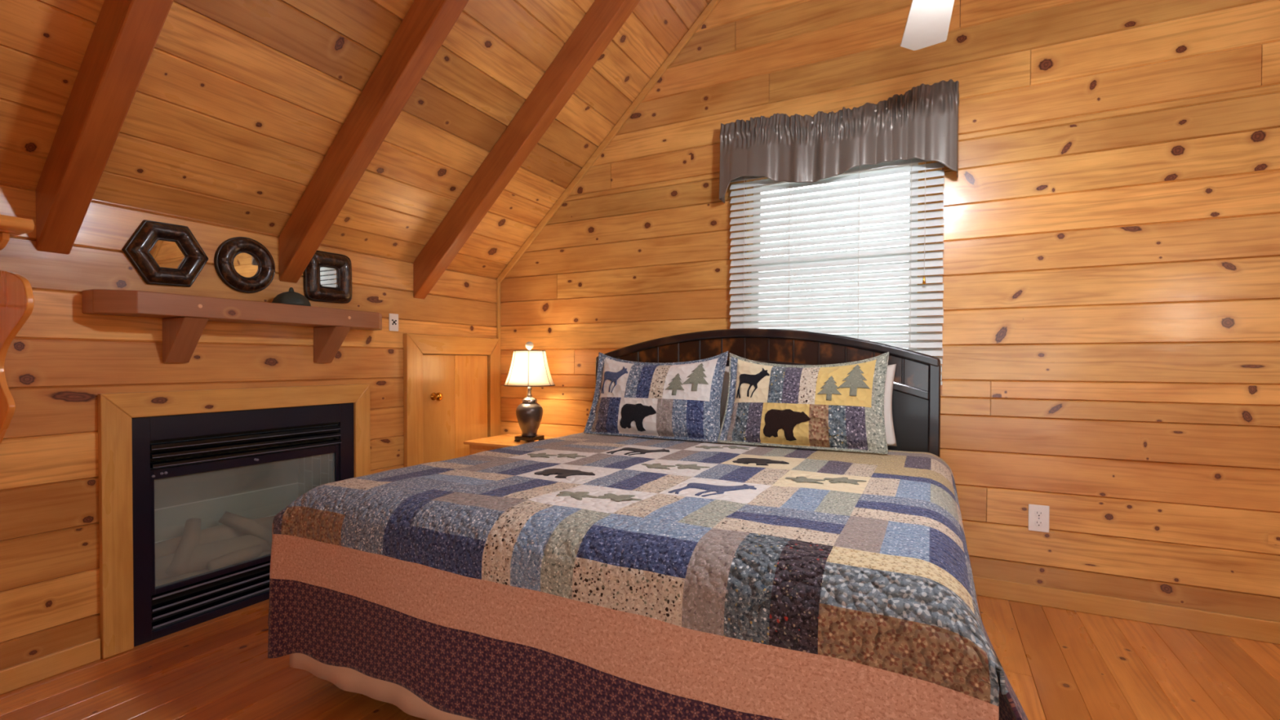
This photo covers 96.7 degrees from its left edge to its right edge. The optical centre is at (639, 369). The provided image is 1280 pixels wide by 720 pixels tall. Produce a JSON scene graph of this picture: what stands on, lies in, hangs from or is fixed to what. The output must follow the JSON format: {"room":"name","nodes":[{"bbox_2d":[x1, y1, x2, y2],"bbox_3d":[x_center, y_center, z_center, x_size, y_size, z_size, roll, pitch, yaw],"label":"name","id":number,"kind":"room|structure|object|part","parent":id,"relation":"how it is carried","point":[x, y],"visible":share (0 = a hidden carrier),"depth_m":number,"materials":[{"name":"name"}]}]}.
{"room":"cabin bedroom","nodes":[
{"label":"cabin bedroom","id":0,"kind":"room"},
{"bbox_2d":[0,180,497,670],"bbox_3d":[-2.375,0.237,1.928,0.011,1.865,5.620,1,1,27],"label":"wall","id":1,"kind":"structure","parent":0,"point":[57,365],"depth_m":2.28,"materials":[{"name":"brown wood"}]},
{"bbox_2d":[0,270,34,444],"bbox_3d":[-2.320,-0.031,1.639,0.346,0.646,0.724,1,1,27],"label":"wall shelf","id":2,"kind":"object","parent":1,"relation":"attached to","point":[16,295],"visible":1,"depth_m":1.95,"materials":[{"name":"orange wood"}]},
{"bbox_2d":[0,214,34,250],"bbox_3d":[-2.326,-0.445,1.617,0.350,0.098,0.765,1,1,27],"label":"rail","id":3,"kind":"object","parent":1,"relation":"attached to","point":[10,226],"visible":1,"depth_m":1.86,"materials":[{"name":"orange wood"}]},
{"bbox_2d":[0,637,100,694],"bbox_3d":[-2.914,1.140,0.865,0.017,0.085,3.217,1,1,27],"label":"baseboard","id":4,"kind":"structure","parent":1,"relation":"attached to","point":[13,677],"depth_m":2.16,"materials":[{"name":"brown wood"}]},
{"bbox_2d":[121,219,208,287],"bbox_3d":[-2.052,-0.505,2.481,0.045,0.276,0.312,1,1,27],"label":"wall mirror","id":5,"kind":"object","parent":1,"relation":"attached to","point":[165,254],"visible":1,"depth_m":2.47,"materials":[{"name":"brown leather"}]},
{"bbox_2d":[149,240,185,268],"bbox_3d":[-2.068,-0.505,2.489,0.006,0.121,0.137,1,1,27],"label":"mirror glass","id":6,"kind":"object","parent":5,"relation":"attached to","point":[166,254],"depth_m":2.49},
{"bbox_2d":[81,288,382,362],"bbox_3d":[-1.815,-0.178,2.777,0.202,0.284,1.300,1,1,27],"label":"mantel shelf","id":7,"kind":"object","parent":1,"relation":"attached to","point":[184,317],"visible":1,"depth_m":2.50,"materials":[{"name":"brown wood"}]},
{"bbox_2d":[271,287,311,306],"bbox_3d":[-1.769,-0.371,2.888,0.172,0.098,0.161,1,1,27],"label":"ornament","id":8,"kind":"object","parent":7,"relation":"on","point":[290,297],"visible":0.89,"depth_m":2.84,"materials":[{"name":"black metal"}]},
{"bbox_2d":[213,236,275,293],"bbox_3d":[-1.906,-0.510,2.765,0.045,0.270,0.270,1,1,27],"label":"wall mirror","id":9,"kind":"object","parent":1,"relation":"attached to","point":[242,264],"visible":1,"depth_m":2.75,"materials":[{"name":"brown leather"}]},
{"bbox_2d":[233,252,258,277],"bbox_3d":[-1.922,-0.510,2.773,0.006,0.121,0.121,1,1,27],"label":"mirror glass","id":10,"kind":"object","parent":9,"relation":"attached to","point":[246,264],"depth_m":2.78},
{"bbox_2d":[302,250,351,303],"bbox_3d":[-1.712,-0.513,3.144,0.045,0.278,0.278,1,1,27],"label":"wall mirror","id":11,"kind":"object","parent":1,"relation":"attached to","point":[327,277],"visible":0.93,"depth_m":3.13,"materials":[{"name":"brown leather"}]},
{"bbox_2d":[320,266,337,287],"bbox_3d":[-1.727,-0.513,3.152,0.006,0.110,0.110,1,1,27],"label":"mirror glass","id":12,"kind":"object","parent":11,"relation":"attached to","point":[328,275],"depth_m":3.15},
{"bbox_2d":[388,313,398,331],"bbox_3d":[-1.531,-0.295,3.539,0.009,0.108,0.068,1,1,27],"label":"wall plate","id":13,"kind":"object","parent":1,"relation":"attached to","point":[393,317],"visible":1,"depth_m":3.54,"materials":[{"name":"white plastic"}]},
{"bbox_2d":[403,333,499,466],"bbox_3d":[-1.263,0.455,3.978,0.094,1.381,0.866,1,1,27],"label":"door","id":14,"kind":"structure","parent":1,"relation":"in","point":[451,384],"depth_m":3.91,"materials":[{"name":"brown wood"}]},
{"bbox_3d":[-1.458,0.460,3.664,0.035,1.379,0.128,1,1,27],"label":"casing","id":15,"kind":"part","parent":14,"relation":"part of","materials":[{"name":"brown wood"}]},
{"bbox_3d":[-1.349,0.178,3.782,0.071,0.057,0.057,1,1,27],"label":"knob","id":16,"kind":"part","parent":14,"relation":"part of","materials":[{"name":"gold metal"}]},
{"bbox_3d":[-1.365,0.507,3.852,0.016,1.219,0.282,1,1,27],"label":"panel","id":17,"kind":"part","parent":14,"relation":"part of","materials":[{"name":"brown wood"}]},
{"bbox_3d":[-1.288,-0.172,3.984,0.035,0.128,0.862,1,1,27],"label":"casing","id":18,"kind":"part","parent":14,"relation":"part of","materials":[{"name":"brown wood"}]},
{"bbox_3d":[-1.224,0.504,4.125,0.016,1.219,0.330,1,1,27],"label":"panel","id":19,"kind":"part","parent":14,"relation":"part of","materials":[{"name":"brown wood"}]},
{"bbox_3d":[-1.115,0.452,4.331,0.035,1.379,0.103,1,1,27],"label":"casing","id":20,"kind":"part","parent":14,"relation":"part of","materials":[{"name":"brown wood"}]},
{"bbox_2d":[0,0,711,277],"bbox_3d":[0.302,-2.059,0.524,6.014,2.809,5.620,1,1,27],"label":"ceiling","id":21,"kind":"structure","parent":0,"point":[236,107],"depth_m":2.58,"materials":[{"name":"brown wood"}]},
{"bbox_2d":[35,0,173,254],"bbox_3d":[-0.911,-1.942,1.469,2.979,3.013,0.095,1,1,27],"label":"ceiling beam","id":22,"kind":"structure","parent":21,"relation":"attached to","point":[126,33],"depth_m":1.95,"materials":[{"name":"brown wood"}]},
{"bbox_2d":[279,0,468,283],"bbox_3d":[-0.503,-1.952,2.260,2.979,3.013,0.095,1,1,27],"label":"ceiling beam","id":23,"kind":"structure","parent":21,"relation":"attached to","point":[425,26],"depth_m":2.63,"materials":[{"name":"brown wood"}]},
{"bbox_2d":[413,0,640,298],"bbox_3d":[-0.116,-1.960,3.014,2.979,3.013,0.095,1,1,27],"label":"ceiling beam","id":24,"kind":"structure","parent":21,"relation":"attached to","point":[604,19],"depth_m":3.27,"materials":[{"name":"brown wood"}]},
{"bbox_2d":[900,0,954,50],"bbox_3d":[0.880,-2.314,1.590,1.042,2.290,1.042,0,1,-26],"label":"ceiling fan","id":25,"kind":"object","parent":21,"relation":"hanging from","point":[928,21],"visible":1,"depth_m":2.09,"materials":[{"name":"grey metal"}]},
{"bbox_2d":[0,595,1279,719],"bbox_3d":[0.295,1.194,0.566,6.040,0.004,5.620,1,1,27],"label":"floor","id":26,"kind":"structure","parent":0,"point":[1059,664],"depth_m":2.16,"materials":[{"name":"brown wood"}]},
{"bbox_2d":[97,383,370,658],"bbox_3d":[-2.068,0.622,2.924,0.432,1.069,1.226,1,1,27],"label":"fireplace","id":27,"kind":"object","parent":26,"relation":"on","point":[193,484],"visible":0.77,"depth_m":2.71,"materials":[{"name":"brown wood"}]},
{"bbox_3d":[-1.918,0.696,2.840,0.032,0.545,0.874,1,1,27],"label":"glass frame","id":28,"kind":"part","parent":27,"relation":"part of","materials":[{"name":"glass"}]},
{"bbox_2d":[463,433,557,454],"bbox_3d":[-0.806,0.816,3.950,0.660,0.659,0.502,1,1,27],"label":"nightstand","id":29,"kind":"object","parent":26,"relation":"on","point":[476,446],"visible":0.12,"depth_m":3.86,"materials":[{"name":"orange wood"}]},
{"bbox_3d":[-0.905,0.614,3.755,0.560,0.150,0.014,1,1,27],"label":"drawer","id":30,"kind":"part","parent":29,"relation":"part of","materials":[{"name":"orange wood"}]},
{"bbox_2d":[503,341,555,442],"bbox_3d":[-0.756,0.147,3.895,0.336,0.681,0.348,1,1,27],"label":"table lamp","id":31,"kind":"object","parent":29,"relation":"on","point":[529,368],"visible":0.98,"depth_m":3.81,"materials":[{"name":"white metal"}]},
{"bbox_2d":[515,402,542,436],"bbox_3d":[-0.756,0.338,3.897,0.184,0.225,0.184,1,1,27],"label":"lamp base","id":32,"kind":"object","parent":31,"relation":"on","point":[529,415],"depth_m":3.84,"materials":[{"name":"silver metal"}]},
{"bbox_3d":[-0.756,0.130,3.894,0.038,0.106,0.038,1,1,27],"label":"stem","id":33,"kind":"part","parent":31,"relation":"part of","materials":[{"name":"grey metal"}]},
{"bbox_3d":[-0.755,-0.013,3.893,0.330,0.236,0.341,1,1,27],"label":"lamp shade","id":34,"kind":"part","parent":31,"relation":"part of","materials":[{"name":"white fabric"}]},
{"bbox_3d":[-0.755,-0.131,3.891,0.213,0.006,0.220,1,1,27],"label":"shade trim","id":35,"kind":"part","parent":31,"relation":"part of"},
{"bbox_3d":[-0.756,0.105,3.894,0.336,0.006,0.348,1,1,27],"label":"shade trim","id":36,"kind":"part","parent":31,"relation":"part of","materials":[{"name":"beige fabric"}]},
{"bbox_2d":[595,328,940,457],"bbox_3d":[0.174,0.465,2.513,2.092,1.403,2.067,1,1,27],"label":"headboard","id":37,"kind":"object","parent":26,"relation":"on","point":[916,391],"visible":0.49,"depth_m":3.17,"materials":[{"name":"brown wood"}]},
{"bbox_2d":[289,653,475,719],"bbox_3d":[0.141,0.914,2.463,2.160,0.320,2.021,1,1,27],"label":"bed skirt","id":38,"kind":"object","parent":37,"relation":"on","point":[348,679],"visible":0.03,"depth_m":1.87,"materials":[{"name":"fabric"}]},
{"bbox_3d":[-0.271,0.537,3.877,0.055,1.221,0.045,1,1,27],"label":"post","id":39,"kind":"part","parent":37,"relation":"part of","materials":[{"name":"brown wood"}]},
{"bbox_2d":[267,431,1028,719],"bbox_3d":[0.179,0.706,2.332,2.451,0.615,1.957,1,1,27],"label":"quilt","id":40,"kind":"object","parent":37,"relation":"on","point":[581,575],"visible":0.97,"depth_m":1.53,"materials":[{"name":"multicoloured fabric"}]},
{"bbox_2d":[583,351,728,442],"bbox_3d":[0.080,0.141,3.353,0.879,0.502,0.210,1,1,27],"label":"patchwork pillow","id":41,"kind":"object","parent":40,"relation":"on","point":[676,401],"visible":1,"depth_m":3.28,"materials":[{"name":"multicoloured fabric"}]},
{"bbox_2d":[717,351,888,453],"bbox_3d":[0.835,0.151,2.960,0.853,0.490,0.217,1,1,27],"label":"patchwork pillow","id":42,"kind":"object","parent":40,"relation":"on","point":[839,406],"visible":1,"depth_m":2.89,"materials":[{"name":"multicoloured fabric"}]},
{"bbox_2d":[720,366,728,430],"bbox_3d":[0.195,0.170,3.482,0.860,0.410,0.123,1,1,27],"label":"pillow","id":43,"kind":"object","parent":37,"relation":"on","point":[726,380],"visible":0.06,"depth_m":3.32,"materials":[{"name":"fabric"}]},
{"bbox_3d":[0.629,-0.131,3.407,2.072,0.232,0.049,1,1,27],"label":"rail","id":44,"kind":"part","parent":37,"relation":"part of","materials":[{"name":"brown wood"}]},
{"bbox_3d":[0.628,0.046,3.409,1.974,0.209,0.041,1,1,27],"label":"rail","id":45,"kind":"part","parent":37,"relation":"part of","materials":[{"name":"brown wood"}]},
{"bbox_2d":[884,364,897,446],"bbox_3d":[0.959,0.174,3.087,0.800,0.415,0.126,1,1,27],"label":"pillow","id":46,"kind":"object","parent":37,"relation":"on","point":[890,433],"visible":0.05,"depth_m":2.92,"materials":[{"name":"fabric"}]},
{"bbox_3d":[0.631,0.345,3.420,1.974,0.724,0.016,1,1,27],"label":"panel","id":47,"kind":"part","parent":37,"relation":"part of","materials":[{"name":"black wood"}]},
{"bbox_3d":[1.525,0.560,2.954,0.055,1.207,0.045,1,1,27],"label":"post","id":48,"kind":"part","parent":37,"relation":"part of","materials":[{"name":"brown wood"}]},
{"bbox_2d":[500,0,1279,622],"bbox_3d":[1.578,-1.191,3.020,6.040,4.689,0.012,1,1,27],"label":"wall","id":49,"kind":"structure","parent":0,"point":[1111,258],"depth_m":2.79,"materials":[{"name":"brown wood"}]},
{"bbox_2d":[496,278,500,435],"bbox_3d":[-1.089,0.171,4.389,0.023,1.750,0.025,1,1,27],"label":"trim","id":50,"kind":"structure","parent":49,"relation":"attached to","point":[498,284],"depth_m":4.37,"materials":[{"name":"brown wood"}]},
{"bbox_2d":[497,0,719,283],"bbox_3d":[0.238,-2.063,3.680,3.000,2.857,0.023,1,1,27],"label":"trim","id":51,"kind":"structure","parent":49,"relation":"attached to","point":[713,3],"depth_m":3.89,"materials":[{"name":"brown wood"}]},
{"bbox_2d":[729,160,942,356],"bbox_3d":[1.104,-0.531,3.323,1.160,1.520,0.140,1,1,27],"label":"window","id":52,"kind":"structure","parent":49,"relation":"in","point":[930,162],"depth_m":3.25,"materials":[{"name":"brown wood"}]},
{"bbox_3d":[0.603,-0.534,3.513,0.095,1.520,0.019,1,1,27],"label":"casing","id":53,"kind":"part","parent":52,"relation":"part of","materials":[{"name":"brown wood"}]},
{"bbox_3d":[1.111,-0.266,3.340,0.930,0.770,0.030,1,1,27],"label":"sash","id":54,"kind":"part","parent":52,"relation":"part of","materials":[{"name":"white plastic"}]},
{"bbox_3d":[1.128,-0.899,3.363,0.930,0.565,0.030,1,1,27],"label":"sash","id":55,"kind":"part","parent":52,"relation":"part of","materials":[{"name":"white plastic"}]},
{"bbox_2d":[728,157,944,385],"bbox_3d":[1.067,-0.632,3.226,1.161,1.415,0.062,1,1,27],"label":"window blind","id":56,"kind":"object","parent":52,"relation":"attached to","point":[910,340],"visible":0.66,"depth_m":3.18,"materials":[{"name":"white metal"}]},
{"bbox_3d":[0.628,-0.623,3.434,0.002,1.360,0.002,1,1,27],"label":"ladder cord","id":57,"kind":"part","parent":56,"relation":"part of","materials":[{"name":"white fabric"}]},
{"bbox_3d":[0.868,-0.621,3.311,0.002,1.360,0.002,1,1,27],"label":"ladder cord","id":58,"kind":"part","parent":56,"relation":"part of","materials":[{"name":"white fabric"}]},
{"bbox_3d":[1.206,-0.618,3.137,0.002,1.360,0.002,1,1,27],"label":"ladder cord","id":59,"kind":"part","parent":56,"relation":"part of","materials":[{"name":"white fabric"}]},
{"bbox_3d":[1.437,-0.616,3.018,0.002,1.360,0.002,1,1,27],"label":"ladder cord","id":60,"kind":"part","parent":56,"relation":"part of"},
{"bbox_3d":[1.492,-0.891,2.978,0.004,0.810,0.007,0,1,13],"label":"lift cord","id":61,"kind":"part","parent":56,"relation":"part of","materials":[{"name":"white fabric"}]},
{"bbox_3d":[1.550,-0.526,3.026,0.095,1.520,0.019,1,1,27],"label":"casing","id":62,"kind":"part","parent":52,"relation":"part of","materials":[{"name":"brown wood"}]},
{"bbox_2d":[719,79,959,203],"bbox_3d":[1.059,-1.250,3.192,1.280,0.486,0.147,1,1,27],"label":"window valance","id":63,"kind":"object","parent":49,"relation":"attached to","point":[922,123],"visible":1,"depth_m":3.12,"materials":[{"name":"grey fabric"}]},
{"bbox_2d":[1028,503,1049,532],"bbox_3d":[1.980,0.737,2.825,0.086,0.132,0.010,1,1,27],"label":"wall outlet","id":64,"kind":"object","parent":49,"relation":"attached to","point":[1038,515],"visible":1,"depth_m":2.82,"materials":[{"name":"white plastic"}]},
{"bbox_2d":[1034,510,1043,517],"bbox_3d":[1.979,0.713,2.822,0.037,0.037,0.003,1,1,27],"label":"receptacle","id":65,"kind":"object","parent":64,"relation":"attached to","point":[1037,513],"depth_m":2.82,"materials":[{"name":"white plastic"}]},
{"bbox_2d":[1034,519,1043,527],"bbox_3d":[1.979,0.761,2.823,0.037,0.037,0.003,1,1,27],"label":"receptacle","id":66,"kind":"object","parent":64,"relation":"attached to","point":[1037,522],"depth_m":2.82,"materials":[{"name":"white plastic"}]},
{"bbox_2d":[973,576,1279,644],"bbox_3d":[1.567,1.117,3.039,6.000,0.094,0.015,1,1,27],"label":"baseboard","id":67,"kind":"structure","parent":49,"relation":"attached to","point":[1232,625],"depth_m":2.65,"materials":[{"name":"brown wood"}]},
{"label":"outside","id":68,"kind":"structure","parent":0,"visible":0},
{"bbox_3d":[4.505,2.310,15.328,28.000,0.200,23.500,1,1,27],"label":"ground","id":69,"kind":"structure","parent":68,"visible":0},
{"bbox_2d":[760,182,908,334],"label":"window","id":70,"kind":"structure","parent":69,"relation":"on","point":[785,189],"depth_m":9.44,"materials":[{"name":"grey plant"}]}
]}

